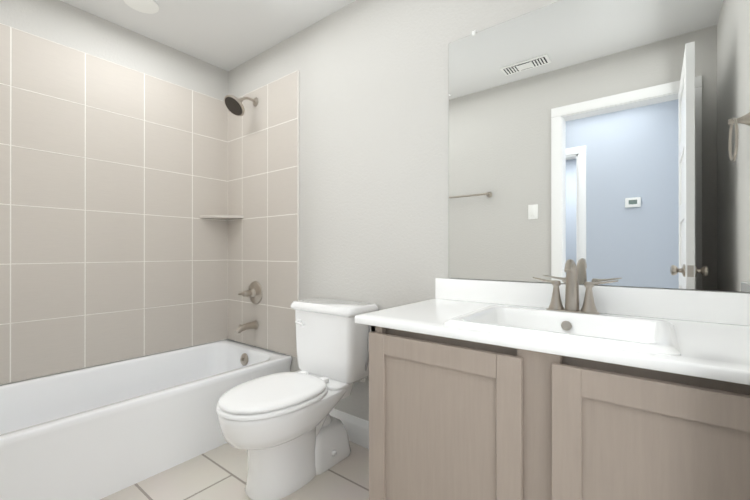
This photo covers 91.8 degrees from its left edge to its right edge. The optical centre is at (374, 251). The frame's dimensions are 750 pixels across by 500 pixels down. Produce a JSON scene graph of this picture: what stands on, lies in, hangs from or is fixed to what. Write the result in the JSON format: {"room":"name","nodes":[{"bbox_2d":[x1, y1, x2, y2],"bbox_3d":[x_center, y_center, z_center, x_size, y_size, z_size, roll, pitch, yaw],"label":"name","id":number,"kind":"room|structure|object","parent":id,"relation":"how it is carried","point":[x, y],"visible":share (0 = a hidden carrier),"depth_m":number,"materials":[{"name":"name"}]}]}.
{"room":"bathroom","nodes":[
{"label":"bathroom","id":0,"kind":"room"},
{"bbox_2d":[0,0,227,384],"bbox_3d":[-1.647,-0.169,2.230,0.120,2.440,1.770,0,0,38],"label":"wall","id":1,"kind":"structure","parent":0,"point":[64,24],"depth_m":2.19,"materials":[{"name":"grey paint"}]},
{"bbox_2d":[0,23,227,384],"bbox_3d":[-1.592,-0.237,2.188,0.016,1.809,1.529,0,0,38],"label":"wall tile","id":2,"kind":"structure","parent":1,"relation":"attached to","point":[117,181],"depth_m":2.15,"materials":[{"name":"beige tile"}]},
{"bbox_2d":[200,215,243,219],"bbox_3d":[-1.110,-0.253,2.629,0.215,0.020,0.215,0,0,38],"label":"corner shelf","id":3,"kind":"object","parent":1,"relation":"attached to","point":[226,217],"visible":0.97,"depth_m":2.62,"materials":[{"name":"tile"}]},
{"bbox_2d":[60,0,355,70],"bbox_3d":[-1.312,-1.442,0.192,3.505,0.100,4.950,0,0,38],"label":"ceiling","id":4,"kind":"structure","parent":0,"point":[227,35],"depth_m":2.19,"materials":[{"name":"white paint"}]},
{"bbox_2d":[124,0,158,13],"bbox_3d":[-1.302,-1.385,2.023,0.170,0.008,0.170,0,0,38],"label":"recessed light","id":5,"kind":"object","parent":4,"relation":"in","point":[148,6],"visible":1,"depth_m":2.04,"materials":[{"name":"white plastic"}]},
{"bbox_2d":[100,441,368,499],"bbox_3d":[-1.312,1.098,0.188,3.505,0.100,4.950,0,0,38],"label":"floor","id":6,"kind":"structure","parent":0,"point":[219,472],"depth_m":1.66,"materials":[{"name":"tile"}]},
{"bbox_2d":[0,339,291,499],"bbox_3d":[-1.297,0.861,1.958,0.757,0.380,1.524,0,0,38],"label":"bathtub","id":7,"kind":"object","parent":6,"relation":"on","point":[98,432],"visible":0.92,"depth_m":1.78,"materials":[{"name":"white ceramic"}]},
{"bbox_2d":[216,298,378,499],"bbox_3d":[-0.367,0.661,1.728,0.487,0.779,0.753,0,0,38],"label":"toilet","id":8,"kind":"object","parent":6,"relation":"on","point":[287,432],"visible":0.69,"depth_m":1.66,"materials":[{"name":"white ceramic"}]},
{"bbox_2d":[355,259,749,499],"bbox_3d":[0.547,0.537,1.125,1.103,1.024,0.589,0,0,38],"label":"bathroom vanity","id":9,"kind":"object","parent":6,"relation":"on","point":[571,389],"visible":1,"depth_m":0.93,"materials":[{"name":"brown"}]},
{"bbox_2d":[228,0,749,420],"bbox_3d":[0.055,-0.169,1.958,3.145,2.440,0.120,0,0,38],"label":"wall","id":10,"kind":"structure","parent":0,"point":[373,151],"depth_m":1.93,"materials":[{"name":"grey paint"}]},
{"bbox_2d":[228,70,298,356],"bbox_3d":[-0.797,-0.237,2.532,0.794,1.809,0.013,0,0,38],"label":"wall tile","id":11,"kind":"structure","parent":10,"relation":"attached to","point":[263,142],"depth_m":2.48,"materials":[{"name":"beige tile"}]},
{"bbox_2d":[224,94,257,115],"bbox_3d":[-0.908,-1.003,2.470,0.152,0.164,0.222,0,0,38],"label":"shower head","id":12,"kind":"object","parent":11,"relation":"attached to","point":[234,105],"visible":1,"depth_m":2.42},
{"bbox_2d":[235,320,257,333],"bbox_3d":[-0.888,0.521,2.495,0.064,0.074,0.155,0,0,38],"label":"tub spout","id":13,"kind":"object","parent":11,"relation":"attached to","point":[247,326],"visible":1,"depth_m":2.48,"materials":[{"name":"silver metal"}]},
{"bbox_2d":[238,281,261,303],"bbox_3d":[-0.871,0.290,2.518,0.160,0.160,0.098,0,0,38],"label":"shower valve","id":14,"kind":"object","parent":11,"relation":"attached to","point":[253,292],"visible":1,"depth_m":2.52,"materials":[{"name":"silver metal"}]},
{"bbox_2d":[329,408,368,448],"bbox_3d":[-0.111,0.981,2.000,1.040,0.140,0.014,0,0,38],"label":"baseboard","id":15,"kind":"structure","parent":10,"relation":"attached to","point":[357,428],"depth_m":1.97,"materials":[{"name":"white paint"}]},
{"bbox_2d":[449,0,749,291],"bbox_3d":[0.748,-0.421,1.339,1.041,1.082,0.009,0,0,38],"label":"mirror","id":16,"kind":"object","parent":10,"relation":"attached to","point":[600,140],"visible":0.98,"depth_m":1.28,"materials":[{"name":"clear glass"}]}
]}

